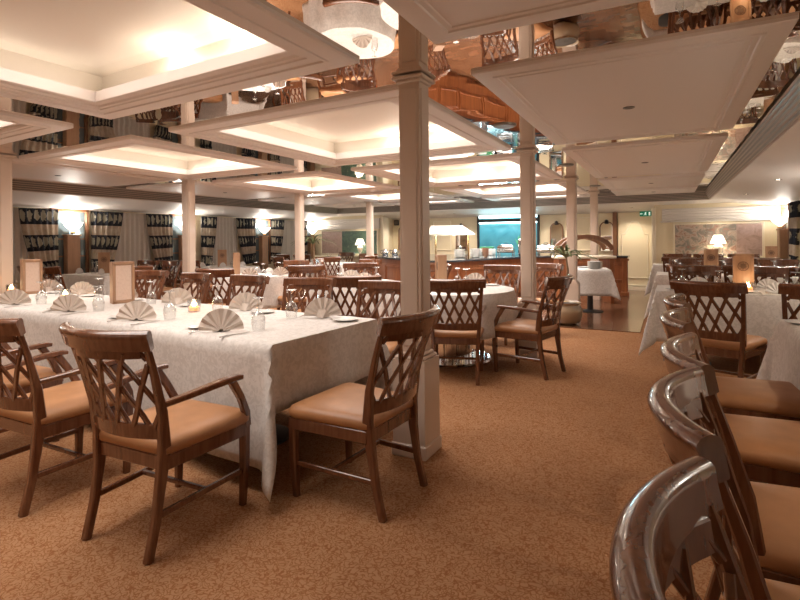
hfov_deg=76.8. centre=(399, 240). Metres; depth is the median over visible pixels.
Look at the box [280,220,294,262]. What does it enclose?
sheer curtain
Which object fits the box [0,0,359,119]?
coffer
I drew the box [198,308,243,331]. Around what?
folded napkin
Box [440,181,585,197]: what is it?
coffer
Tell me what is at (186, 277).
dining chair
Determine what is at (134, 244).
sheer curtain
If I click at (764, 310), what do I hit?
tablecloth
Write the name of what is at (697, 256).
dining chair
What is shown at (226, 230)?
sheer curtain
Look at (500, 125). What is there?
ceiling vent
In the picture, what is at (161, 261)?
dining chair
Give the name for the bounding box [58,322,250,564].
armchair
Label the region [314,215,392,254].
wall
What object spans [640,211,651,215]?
exit sign
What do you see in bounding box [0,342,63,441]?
armchair
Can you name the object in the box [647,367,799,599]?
dining chair
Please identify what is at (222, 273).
dining chair
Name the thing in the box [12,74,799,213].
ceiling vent
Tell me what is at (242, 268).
tablecloth
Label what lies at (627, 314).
floor
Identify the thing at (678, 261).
dining chair
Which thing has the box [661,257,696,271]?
dining chair
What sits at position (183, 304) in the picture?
plate
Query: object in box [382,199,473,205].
coffer
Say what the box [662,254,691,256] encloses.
dining chair
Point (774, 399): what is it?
dining chair
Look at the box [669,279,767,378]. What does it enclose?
dining chair
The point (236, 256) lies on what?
menu stand
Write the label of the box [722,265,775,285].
dining chair
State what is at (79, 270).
folded napkin
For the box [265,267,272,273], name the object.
folded napkin
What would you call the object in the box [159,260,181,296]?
dining chair
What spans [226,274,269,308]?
dining chair
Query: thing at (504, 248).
chafing dish
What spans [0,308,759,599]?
floor
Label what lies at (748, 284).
candle holder
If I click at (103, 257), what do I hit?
menu stand
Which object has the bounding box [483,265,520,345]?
dining chair
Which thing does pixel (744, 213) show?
trim
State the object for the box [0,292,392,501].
tablecloth
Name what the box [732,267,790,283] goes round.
dining chair
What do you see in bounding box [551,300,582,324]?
pot
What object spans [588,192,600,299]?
column
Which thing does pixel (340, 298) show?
tablecloth
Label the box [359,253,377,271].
dining chair
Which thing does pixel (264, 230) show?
wall sconce
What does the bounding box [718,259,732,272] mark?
dining chair
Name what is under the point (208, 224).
curtain
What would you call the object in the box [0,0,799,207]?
ceiling
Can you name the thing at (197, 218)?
wall
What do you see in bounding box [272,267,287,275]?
folded napkin
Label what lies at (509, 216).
tube light
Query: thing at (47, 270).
dining chair
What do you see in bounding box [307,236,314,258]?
pilaster
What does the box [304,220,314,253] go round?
window
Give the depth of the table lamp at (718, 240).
10.90 m
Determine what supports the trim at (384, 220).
attached to the wall at (664, 231)
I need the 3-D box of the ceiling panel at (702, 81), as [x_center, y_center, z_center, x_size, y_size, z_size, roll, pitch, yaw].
[1.714,-1.006,3.783,1.557,0.038,2.592,-1,0,28]
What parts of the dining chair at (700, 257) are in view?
crest rail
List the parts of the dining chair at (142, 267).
crest rail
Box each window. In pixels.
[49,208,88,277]
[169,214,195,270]
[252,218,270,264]
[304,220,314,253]
[477,215,539,254]
[781,203,788,258]
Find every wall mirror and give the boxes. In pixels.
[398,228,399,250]
[456,223,466,250]
[550,221,562,250]
[599,220,612,250]
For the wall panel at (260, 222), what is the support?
in the wall at (197, 218)
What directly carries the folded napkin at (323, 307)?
on the tablecloth at (288, 362)
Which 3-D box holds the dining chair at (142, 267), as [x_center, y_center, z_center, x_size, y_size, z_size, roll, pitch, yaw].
[-4.174,0.861,7.772,0.562,0.959,0.704,-1,0,-42]
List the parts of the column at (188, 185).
raised panel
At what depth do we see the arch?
9.99 m
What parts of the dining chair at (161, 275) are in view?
rail, crest rail, leg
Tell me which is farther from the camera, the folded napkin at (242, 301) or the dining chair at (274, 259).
the dining chair at (274, 259)
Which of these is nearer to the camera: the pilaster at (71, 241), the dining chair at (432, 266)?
the dining chair at (432, 266)
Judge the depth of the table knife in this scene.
2.85 m
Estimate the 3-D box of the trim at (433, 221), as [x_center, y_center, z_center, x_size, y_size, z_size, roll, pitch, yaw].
[1.253,-0.136,15.049,0.575,0.875,0.030,-1,0,28]
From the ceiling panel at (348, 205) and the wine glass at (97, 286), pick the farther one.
the ceiling panel at (348, 205)
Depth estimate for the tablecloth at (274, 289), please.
7.56 m
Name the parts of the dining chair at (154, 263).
crest rail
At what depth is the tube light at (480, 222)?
14.16 m
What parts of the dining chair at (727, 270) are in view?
crest rail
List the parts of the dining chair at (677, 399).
rail, crest rail, leg, leg, seat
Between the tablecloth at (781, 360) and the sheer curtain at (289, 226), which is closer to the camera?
the tablecloth at (781, 360)
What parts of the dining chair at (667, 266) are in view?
crest rail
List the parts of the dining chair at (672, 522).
rail, leg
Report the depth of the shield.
10.52 m
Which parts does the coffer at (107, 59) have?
recess panel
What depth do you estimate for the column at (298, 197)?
10.20 m
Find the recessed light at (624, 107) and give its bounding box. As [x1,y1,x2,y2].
[623,106,634,109]
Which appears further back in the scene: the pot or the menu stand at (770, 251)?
the menu stand at (770, 251)
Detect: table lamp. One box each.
[355,239,364,255]
[710,235,725,253]
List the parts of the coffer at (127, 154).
recess panel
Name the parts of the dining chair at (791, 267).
crest rail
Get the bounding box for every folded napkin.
[0,289,30,304]
[43,279,61,291]
[50,294,86,311]
[68,281,95,294]
[75,268,83,273]
[98,269,104,274]
[116,301,155,320]
[161,288,192,303]
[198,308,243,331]
[229,292,262,310]
[241,268,257,274]
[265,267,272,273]
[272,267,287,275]
[304,297,340,317]
[342,270,358,275]
[465,273,484,278]
[690,277,707,281]
[756,278,775,288]
[765,282,778,293]
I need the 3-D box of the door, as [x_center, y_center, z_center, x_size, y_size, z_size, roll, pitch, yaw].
[5.862,0.279,12.580,0.780,1.940,0.080,-1,0,28]
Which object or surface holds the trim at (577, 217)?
attached to the wall at (583, 224)
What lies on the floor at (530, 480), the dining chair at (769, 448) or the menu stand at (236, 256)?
the dining chair at (769, 448)
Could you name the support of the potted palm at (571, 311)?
on the floor at (627, 314)
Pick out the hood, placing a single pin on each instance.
(446, 229)
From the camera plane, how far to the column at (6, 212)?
5.64 m
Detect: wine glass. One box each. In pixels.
[92,285,104,310]
[163,290,175,319]
[251,296,265,330]
[285,289,297,317]
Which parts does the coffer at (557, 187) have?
recess panel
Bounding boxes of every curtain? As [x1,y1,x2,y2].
[12,208,27,282]
[18,208,58,275]
[91,211,122,271]
[115,213,150,265]
[146,214,172,269]
[201,216,216,265]
[213,217,236,265]
[236,218,255,263]
[271,219,283,262]
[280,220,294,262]
[304,221,306,253]
[789,200,799,265]
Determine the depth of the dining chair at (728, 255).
10.37 m
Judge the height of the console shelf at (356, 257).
0.850 m
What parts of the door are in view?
panel moulding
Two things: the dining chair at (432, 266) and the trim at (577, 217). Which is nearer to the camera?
the dining chair at (432, 266)
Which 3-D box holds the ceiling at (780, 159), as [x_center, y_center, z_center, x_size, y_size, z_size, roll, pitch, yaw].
[-1.042,-0.741,6.599,12.300,0.200,17.100,-1,0,28]
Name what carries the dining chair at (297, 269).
on the floor at (530, 480)
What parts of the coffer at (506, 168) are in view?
recess panel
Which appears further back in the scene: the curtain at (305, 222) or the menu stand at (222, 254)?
the curtain at (305, 222)
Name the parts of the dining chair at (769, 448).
crest rail, seat, seat frame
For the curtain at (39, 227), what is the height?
1.250 m
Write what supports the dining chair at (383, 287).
on the floor at (530, 480)
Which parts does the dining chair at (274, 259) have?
crest rail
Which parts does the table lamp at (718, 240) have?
lamp shade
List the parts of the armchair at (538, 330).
leg, armrest, leg, seat frame, seat, armrest, leg, rail, rail, crest rail, leg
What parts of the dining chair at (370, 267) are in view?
rail, crest rail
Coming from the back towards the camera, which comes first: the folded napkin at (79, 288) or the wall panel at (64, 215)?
the wall panel at (64, 215)
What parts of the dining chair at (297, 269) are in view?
leg, seat frame, seat, rail, crest rail, rail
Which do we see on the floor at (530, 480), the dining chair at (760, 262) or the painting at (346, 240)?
the dining chair at (760, 262)
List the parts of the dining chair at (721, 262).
crest rail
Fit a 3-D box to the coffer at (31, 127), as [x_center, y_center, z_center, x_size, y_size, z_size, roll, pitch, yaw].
[-4.263,-1.079,3.837,2.178,0.297,2.422,-1,0,28]
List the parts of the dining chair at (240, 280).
leg, rail, crest rail, leg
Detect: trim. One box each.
[315,218,379,229]
[381,208,655,265]
[433,221,450,249]
[566,217,589,250]
[613,212,617,254]
[661,205,780,222]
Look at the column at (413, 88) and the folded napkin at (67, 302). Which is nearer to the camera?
the column at (413, 88)
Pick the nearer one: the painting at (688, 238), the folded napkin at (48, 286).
the folded napkin at (48, 286)
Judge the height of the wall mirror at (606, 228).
0.800 m
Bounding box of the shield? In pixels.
[430,225,474,257]
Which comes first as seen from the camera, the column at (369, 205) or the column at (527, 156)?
the column at (527, 156)
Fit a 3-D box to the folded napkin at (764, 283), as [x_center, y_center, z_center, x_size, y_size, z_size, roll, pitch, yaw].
[3.755,0.444,5.150,0.201,0.105,0.069,-1,0,30]
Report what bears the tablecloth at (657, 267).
on the dining table
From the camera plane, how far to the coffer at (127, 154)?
6.79 m
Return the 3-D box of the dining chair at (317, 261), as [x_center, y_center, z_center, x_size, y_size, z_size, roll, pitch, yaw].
[-1.341,0.837,9.841,0.704,0.959,0.562,-1,0,9]
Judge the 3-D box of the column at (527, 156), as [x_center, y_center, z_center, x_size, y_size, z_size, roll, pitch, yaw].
[1.441,0.138,5.664,0.235,2.298,0.235,-1,0,28]
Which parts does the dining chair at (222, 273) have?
crest rail, rail, rail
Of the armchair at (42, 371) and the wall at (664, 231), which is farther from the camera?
the wall at (664, 231)
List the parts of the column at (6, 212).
raised panel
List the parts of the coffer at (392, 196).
recess panel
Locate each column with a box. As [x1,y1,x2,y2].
[0,154,16,293]
[179,179,199,302]
[293,192,307,291]
[364,201,373,272]
[391,72,441,460]
[516,148,539,357]
[564,177,579,300]
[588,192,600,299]
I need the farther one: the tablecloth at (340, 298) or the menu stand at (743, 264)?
the tablecloth at (340, 298)
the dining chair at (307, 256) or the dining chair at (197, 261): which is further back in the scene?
the dining chair at (307, 256)
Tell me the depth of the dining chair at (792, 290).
3.76 m
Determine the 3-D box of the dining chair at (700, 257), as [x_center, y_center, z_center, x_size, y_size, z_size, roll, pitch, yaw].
[5.662,0.775,9.027,0.562,0.959,0.704,0,0,28]
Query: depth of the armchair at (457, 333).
4.52 m
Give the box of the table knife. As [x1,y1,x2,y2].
[219,332,246,337]
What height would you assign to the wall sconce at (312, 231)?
0.228 m
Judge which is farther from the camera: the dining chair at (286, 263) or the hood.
the hood
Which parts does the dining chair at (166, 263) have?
seat, rail, crest rail, leg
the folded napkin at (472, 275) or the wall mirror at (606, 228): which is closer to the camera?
the folded napkin at (472, 275)
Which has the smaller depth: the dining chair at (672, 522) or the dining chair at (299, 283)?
the dining chair at (672, 522)
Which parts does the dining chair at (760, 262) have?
rail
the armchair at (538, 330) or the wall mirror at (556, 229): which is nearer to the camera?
the armchair at (538, 330)
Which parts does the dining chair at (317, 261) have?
crest rail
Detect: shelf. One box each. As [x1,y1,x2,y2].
[315,255,362,262]
[551,255,616,258]
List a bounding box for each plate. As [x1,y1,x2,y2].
[80,294,99,296]
[179,303,201,306]
[186,323,199,328]
[251,309,274,313]
[332,316,357,321]
[783,319,799,324]
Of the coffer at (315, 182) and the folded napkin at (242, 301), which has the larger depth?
the coffer at (315, 182)
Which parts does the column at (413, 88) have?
raised panel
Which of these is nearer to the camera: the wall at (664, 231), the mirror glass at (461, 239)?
the wall at (664, 231)
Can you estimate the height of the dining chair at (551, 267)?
0.959 m
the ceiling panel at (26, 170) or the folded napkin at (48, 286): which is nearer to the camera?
the folded napkin at (48, 286)
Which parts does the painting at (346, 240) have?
canva panel, canva panel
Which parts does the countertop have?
panel moulding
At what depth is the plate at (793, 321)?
3.12 m
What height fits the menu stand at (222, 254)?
0.365 m
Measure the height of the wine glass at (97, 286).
0.198 m
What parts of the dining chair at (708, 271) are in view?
rail, crest rail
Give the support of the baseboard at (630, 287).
attached to the wall at (583, 224)
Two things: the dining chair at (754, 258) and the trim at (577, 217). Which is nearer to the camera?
the dining chair at (754, 258)
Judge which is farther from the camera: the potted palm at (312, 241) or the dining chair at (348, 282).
the potted palm at (312, 241)
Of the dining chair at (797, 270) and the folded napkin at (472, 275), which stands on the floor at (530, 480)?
the dining chair at (797, 270)
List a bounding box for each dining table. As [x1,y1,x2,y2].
[276,424,288,444]
[431,344,491,368]
[583,296,603,312]
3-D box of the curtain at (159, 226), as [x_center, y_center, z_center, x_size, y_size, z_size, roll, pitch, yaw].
[-5.370,0.042,11.278,0.080,1.250,0.678,-1,0,31]
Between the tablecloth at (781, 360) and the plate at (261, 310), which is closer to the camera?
the tablecloth at (781, 360)
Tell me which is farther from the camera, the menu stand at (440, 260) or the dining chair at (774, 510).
the menu stand at (440, 260)
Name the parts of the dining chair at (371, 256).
crest rail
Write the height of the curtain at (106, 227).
1.250 m
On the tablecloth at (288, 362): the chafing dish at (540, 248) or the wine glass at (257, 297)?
the wine glass at (257, 297)
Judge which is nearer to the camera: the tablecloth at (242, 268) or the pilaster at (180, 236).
the tablecloth at (242, 268)
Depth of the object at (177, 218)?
11.79 m
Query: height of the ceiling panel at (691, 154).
0.038 m
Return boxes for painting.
[321,229,378,254]
[673,221,764,257]
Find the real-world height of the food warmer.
0.215 m
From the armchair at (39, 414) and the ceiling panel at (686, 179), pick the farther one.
the ceiling panel at (686, 179)
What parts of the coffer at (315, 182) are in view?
recess panel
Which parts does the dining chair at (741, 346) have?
crest rail, rail, rail, seat, seat frame, leg, leg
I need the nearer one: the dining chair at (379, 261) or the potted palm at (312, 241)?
the dining chair at (379, 261)
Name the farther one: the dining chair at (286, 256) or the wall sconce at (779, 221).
the dining chair at (286, 256)
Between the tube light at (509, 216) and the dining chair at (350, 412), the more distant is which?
the tube light at (509, 216)
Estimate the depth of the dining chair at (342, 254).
15.09 m
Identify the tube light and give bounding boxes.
[479,215,536,217]
[479,221,536,223]
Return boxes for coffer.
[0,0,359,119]
[0,112,72,144]
[19,137,297,179]
[168,86,510,166]
[212,172,399,194]
[325,191,453,202]
[351,154,562,186]
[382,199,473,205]
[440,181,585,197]
[482,192,589,201]
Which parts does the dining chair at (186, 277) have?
rail, crest rail, leg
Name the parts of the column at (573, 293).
raised panel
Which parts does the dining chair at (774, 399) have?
crest rail, leg, seat, seat frame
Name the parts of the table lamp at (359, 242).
lamp shade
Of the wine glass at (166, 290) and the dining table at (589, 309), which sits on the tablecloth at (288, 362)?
the wine glass at (166, 290)
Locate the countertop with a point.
(389, 269)
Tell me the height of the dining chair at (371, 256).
0.959 m
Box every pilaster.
[62,234,81,273]
[178,235,181,278]
[258,236,268,272]
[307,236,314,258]
[776,229,787,258]
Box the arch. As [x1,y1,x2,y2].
[551,234,616,303]
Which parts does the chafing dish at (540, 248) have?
lid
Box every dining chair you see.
[43,266,66,291]
[135,265,152,297]
[135,270,169,299]
[137,260,159,269]
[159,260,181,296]
[159,260,200,293]
[179,272,213,303]
[181,260,211,303]
[195,268,235,304]
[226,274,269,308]
[267,260,309,310]
[270,256,285,267]
[274,254,294,275]
[277,264,323,310]
[281,277,336,312]
[288,304,440,522]
[293,254,310,261]
[312,258,327,277]
[315,257,340,277]
[326,275,381,318]
[338,252,354,261]
[343,263,378,274]
[355,280,400,357]
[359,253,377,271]
[359,259,381,274]
[364,255,377,273]
[430,264,452,278]
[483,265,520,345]
[517,263,563,314]
[609,456,751,599]
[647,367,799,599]
[660,307,799,487]
[660,332,799,599]
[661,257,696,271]
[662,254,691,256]
[663,293,799,420]
[666,265,715,284]
[669,258,703,264]
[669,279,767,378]
[670,266,722,281]
[693,254,723,258]
[699,257,731,264]
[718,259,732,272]
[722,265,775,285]
[727,254,759,257]
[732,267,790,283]
[754,258,780,264]
[755,259,799,266]
[778,283,799,318]
[786,266,798,283]
[795,267,799,283]
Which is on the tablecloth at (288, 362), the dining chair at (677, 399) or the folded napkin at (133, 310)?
the folded napkin at (133, 310)
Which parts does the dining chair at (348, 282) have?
rail, crest rail, rail, leg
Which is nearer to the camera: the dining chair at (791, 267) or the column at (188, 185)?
the dining chair at (791, 267)
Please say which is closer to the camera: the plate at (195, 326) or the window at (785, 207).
the plate at (195, 326)
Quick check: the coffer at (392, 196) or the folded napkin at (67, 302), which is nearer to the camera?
the folded napkin at (67, 302)
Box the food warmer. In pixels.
[480,246,495,254]
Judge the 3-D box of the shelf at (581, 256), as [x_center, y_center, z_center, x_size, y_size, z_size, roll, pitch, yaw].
[3.702,0.338,10.205,1.150,0.050,0.500,0,0,2]
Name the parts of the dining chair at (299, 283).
leg, rail, crest rail, leg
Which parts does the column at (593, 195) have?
raised panel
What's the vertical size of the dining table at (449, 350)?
0.760 m
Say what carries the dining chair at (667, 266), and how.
on the floor at (530, 480)
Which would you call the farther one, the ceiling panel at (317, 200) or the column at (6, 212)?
the ceiling panel at (317, 200)
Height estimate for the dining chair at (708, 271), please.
0.959 m
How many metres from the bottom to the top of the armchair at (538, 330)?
0.959 m
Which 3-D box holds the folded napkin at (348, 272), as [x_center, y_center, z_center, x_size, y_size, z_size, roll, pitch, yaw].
[-0.666,0.467,6.829,0.258,0.135,0.089,0,0,-4]
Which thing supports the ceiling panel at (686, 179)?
attached to the ceiling at (387, 46)
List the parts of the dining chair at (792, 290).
leg, crest rail, rail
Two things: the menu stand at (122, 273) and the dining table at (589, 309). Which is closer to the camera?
the menu stand at (122, 273)
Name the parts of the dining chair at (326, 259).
crest rail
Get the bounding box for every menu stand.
[20,259,42,293]
[98,252,109,272]
[110,261,134,303]
[218,250,226,266]
[233,253,239,274]
[435,255,446,278]
[704,249,718,273]
[732,254,753,287]
[765,246,776,257]
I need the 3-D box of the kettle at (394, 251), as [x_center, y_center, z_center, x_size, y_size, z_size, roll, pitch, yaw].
[-0.128,0.315,13.534,0.218,0.160,0.179,0,0,44]
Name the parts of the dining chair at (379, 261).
crest rail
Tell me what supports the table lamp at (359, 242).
on the console shelf at (356, 257)
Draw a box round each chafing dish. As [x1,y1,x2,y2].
[497,243,514,254]
[536,244,555,254]
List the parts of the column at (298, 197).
raised panel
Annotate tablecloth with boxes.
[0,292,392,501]
[56,272,162,298]
[180,265,261,291]
[212,273,287,308]
[306,262,356,276]
[306,279,387,314]
[379,285,517,339]
[577,267,620,300]
[639,285,799,354]
[644,263,668,296]
[644,272,798,318]
[756,319,799,389]
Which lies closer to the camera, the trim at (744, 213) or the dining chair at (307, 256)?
the trim at (744, 213)
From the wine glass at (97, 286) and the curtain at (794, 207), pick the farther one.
the curtain at (794, 207)
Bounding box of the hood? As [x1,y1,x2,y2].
[430,225,474,234]
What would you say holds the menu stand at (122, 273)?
on the tablecloth at (288, 362)
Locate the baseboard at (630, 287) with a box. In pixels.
[628,284,646,290]
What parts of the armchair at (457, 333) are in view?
leg, rail, rail, crest rail, seat frame, seat, leg, leg, armrest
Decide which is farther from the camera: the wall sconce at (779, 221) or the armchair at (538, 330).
the wall sconce at (779, 221)
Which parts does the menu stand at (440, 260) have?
frame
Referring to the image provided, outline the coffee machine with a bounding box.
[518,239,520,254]
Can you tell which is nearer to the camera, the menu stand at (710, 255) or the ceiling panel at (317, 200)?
the menu stand at (710, 255)
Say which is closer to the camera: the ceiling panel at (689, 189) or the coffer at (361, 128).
the coffer at (361, 128)
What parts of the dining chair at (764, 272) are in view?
crest rail, rail, leg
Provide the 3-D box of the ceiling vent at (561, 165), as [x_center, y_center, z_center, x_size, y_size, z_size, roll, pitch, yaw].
[2.249,-1.013,6.838,0.200,0.013,0.200,-1,0,28]
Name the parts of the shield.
post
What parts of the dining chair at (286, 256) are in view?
crest rail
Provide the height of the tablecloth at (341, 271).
0.668 m
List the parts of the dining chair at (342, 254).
crest rail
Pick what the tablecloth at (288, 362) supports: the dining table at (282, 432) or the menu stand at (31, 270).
the menu stand at (31, 270)
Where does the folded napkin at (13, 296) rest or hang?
on the tablecloth at (288, 362)
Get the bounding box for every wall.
[12,207,294,295]
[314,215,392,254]
[393,212,635,254]
[655,203,778,263]
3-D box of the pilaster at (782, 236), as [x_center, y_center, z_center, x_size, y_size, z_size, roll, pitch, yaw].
[7.683,0.500,10.137,0.170,1.465,0.270,-1,0,28]
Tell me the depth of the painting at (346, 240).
15.81 m
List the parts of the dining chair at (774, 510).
crest rail, rail, leg, leg, seat, seat frame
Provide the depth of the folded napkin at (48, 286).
5.55 m
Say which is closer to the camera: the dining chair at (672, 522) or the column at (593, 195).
the dining chair at (672, 522)
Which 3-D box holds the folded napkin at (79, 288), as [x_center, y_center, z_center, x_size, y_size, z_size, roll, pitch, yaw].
[-3.260,0.489,5.153,0.258,0.135,0.089,0,0,-8]
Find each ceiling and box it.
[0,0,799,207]
[12,118,799,220]
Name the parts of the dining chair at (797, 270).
crest rail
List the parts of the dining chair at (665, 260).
crest rail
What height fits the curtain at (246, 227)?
1.250 m
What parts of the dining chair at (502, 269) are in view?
crest rail, rail, leg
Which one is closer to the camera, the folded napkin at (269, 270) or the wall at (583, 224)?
the folded napkin at (269, 270)
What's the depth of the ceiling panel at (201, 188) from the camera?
9.74 m
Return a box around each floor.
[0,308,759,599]
[210,290,650,332]
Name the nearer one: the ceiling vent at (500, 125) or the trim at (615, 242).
the ceiling vent at (500, 125)
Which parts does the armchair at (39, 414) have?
rail, crest rail, rail, leg, armrest, seat frame, seat, leg, armrest, leg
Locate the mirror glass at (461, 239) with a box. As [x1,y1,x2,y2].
[457,235,465,250]
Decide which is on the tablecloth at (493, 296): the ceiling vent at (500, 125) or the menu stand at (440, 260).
the menu stand at (440, 260)
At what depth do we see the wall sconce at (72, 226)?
9.54 m
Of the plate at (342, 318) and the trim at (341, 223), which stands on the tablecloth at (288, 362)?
the plate at (342, 318)
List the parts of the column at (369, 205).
raised panel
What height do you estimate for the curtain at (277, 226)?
1.250 m
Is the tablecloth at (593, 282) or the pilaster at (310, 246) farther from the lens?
the pilaster at (310, 246)
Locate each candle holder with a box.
[187,299,200,311]
[742,282,753,289]
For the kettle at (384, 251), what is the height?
0.160 m
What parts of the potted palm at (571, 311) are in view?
stem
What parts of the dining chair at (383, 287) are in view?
leg, crest rail, rail, seat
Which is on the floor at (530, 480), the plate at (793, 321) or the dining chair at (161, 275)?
the dining chair at (161, 275)
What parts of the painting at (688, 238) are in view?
canva panel, canva panel, canva panel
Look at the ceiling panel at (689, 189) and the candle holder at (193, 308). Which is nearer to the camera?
the candle holder at (193, 308)
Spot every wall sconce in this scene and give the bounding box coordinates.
[63,222,82,233]
[258,227,270,234]
[307,228,316,235]
[770,217,787,228]
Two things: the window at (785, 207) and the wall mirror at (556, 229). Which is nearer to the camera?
the window at (785, 207)
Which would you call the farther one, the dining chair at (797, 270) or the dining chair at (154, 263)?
the dining chair at (154, 263)
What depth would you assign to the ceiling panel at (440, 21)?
2.18 m
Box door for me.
[618,212,651,286]
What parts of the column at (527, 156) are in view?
raised panel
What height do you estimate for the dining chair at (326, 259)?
0.959 m
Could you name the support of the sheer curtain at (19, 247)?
hanging from the ceiling at (780, 159)
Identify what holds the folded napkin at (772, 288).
on the tablecloth at (764, 310)
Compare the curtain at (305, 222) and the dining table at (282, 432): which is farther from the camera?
the curtain at (305, 222)
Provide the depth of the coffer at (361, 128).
5.32 m
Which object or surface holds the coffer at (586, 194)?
attached to the ceiling at (387, 46)
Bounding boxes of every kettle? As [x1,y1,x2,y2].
[380,249,389,254]
[390,249,399,254]
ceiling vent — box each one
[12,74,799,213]
[493,123,516,128]
[558,164,573,166]
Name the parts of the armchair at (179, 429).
leg, crest rail, rail, rail, armrest, leg, seat frame, seat, leg, armrest, leg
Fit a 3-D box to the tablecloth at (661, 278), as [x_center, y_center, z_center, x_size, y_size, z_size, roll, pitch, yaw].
[4.763,0.808,7.208,2.268,0.636,1.068,-1,0,28]
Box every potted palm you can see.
[291,234,338,264]
[536,244,601,324]
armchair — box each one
[0,318,133,517]
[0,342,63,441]
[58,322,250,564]
[430,279,486,385]
[492,274,573,379]
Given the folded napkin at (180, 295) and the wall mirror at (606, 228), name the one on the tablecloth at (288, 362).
the folded napkin at (180, 295)
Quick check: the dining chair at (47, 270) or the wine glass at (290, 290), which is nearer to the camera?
the wine glass at (290, 290)
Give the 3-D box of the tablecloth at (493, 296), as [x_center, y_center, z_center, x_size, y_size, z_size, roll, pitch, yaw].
[0.521,0.741,5.559,1.545,0.425,1.529,-1,0,28]
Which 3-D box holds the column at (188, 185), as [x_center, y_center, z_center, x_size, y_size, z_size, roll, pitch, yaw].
[-3.295,0.180,7.885,0.235,2.298,0.235,-1,0,28]
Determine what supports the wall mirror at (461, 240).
attached to the wall at (583, 224)
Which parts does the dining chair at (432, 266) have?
crest rail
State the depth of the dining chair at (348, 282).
5.03 m
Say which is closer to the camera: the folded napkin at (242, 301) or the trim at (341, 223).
the folded napkin at (242, 301)
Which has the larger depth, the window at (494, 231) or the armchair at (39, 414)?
the window at (494, 231)
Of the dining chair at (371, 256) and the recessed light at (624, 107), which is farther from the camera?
the dining chair at (371, 256)
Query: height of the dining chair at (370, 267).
0.959 m
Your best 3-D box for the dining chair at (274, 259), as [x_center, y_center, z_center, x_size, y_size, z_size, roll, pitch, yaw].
[-2.614,0.848,11.689,0.704,0.959,0.562,-1,0,-44]
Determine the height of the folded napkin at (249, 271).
0.135 m
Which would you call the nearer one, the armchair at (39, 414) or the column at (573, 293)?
the armchair at (39, 414)
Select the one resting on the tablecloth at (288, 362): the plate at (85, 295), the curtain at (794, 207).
the plate at (85, 295)
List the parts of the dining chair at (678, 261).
rail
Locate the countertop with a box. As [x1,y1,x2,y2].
[377,254,629,295]
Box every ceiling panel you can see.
[12,159,177,186]
[126,182,307,199]
[258,196,363,204]
[314,203,393,207]
[383,0,646,43]
[471,15,798,144]
[562,134,728,177]
[598,173,704,189]
[611,186,697,195]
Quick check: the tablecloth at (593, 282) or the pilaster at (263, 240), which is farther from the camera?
the pilaster at (263, 240)
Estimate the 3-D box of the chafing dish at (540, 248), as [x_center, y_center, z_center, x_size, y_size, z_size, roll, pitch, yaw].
[3.546,0.209,12.266,0.420,0.307,0.300,0,0,22]
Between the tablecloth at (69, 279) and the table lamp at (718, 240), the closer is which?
the tablecloth at (69, 279)
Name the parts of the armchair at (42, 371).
armrest, seat, seat frame, armrest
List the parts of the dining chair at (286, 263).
crest rail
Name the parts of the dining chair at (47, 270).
crest rail, leg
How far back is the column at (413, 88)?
3.05 m
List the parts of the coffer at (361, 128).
recess panel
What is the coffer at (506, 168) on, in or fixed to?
attached to the ceiling at (387, 46)
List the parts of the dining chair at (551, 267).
seat, rail, rail, crest rail, leg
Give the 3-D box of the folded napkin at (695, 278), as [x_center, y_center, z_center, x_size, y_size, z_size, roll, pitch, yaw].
[3.214,0.449,5.437,0.201,0.105,0.069,0,0,35]
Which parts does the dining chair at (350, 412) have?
leg, leg, seat, seat frame, leg, rail, crest rail, rail, leg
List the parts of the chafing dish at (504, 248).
lid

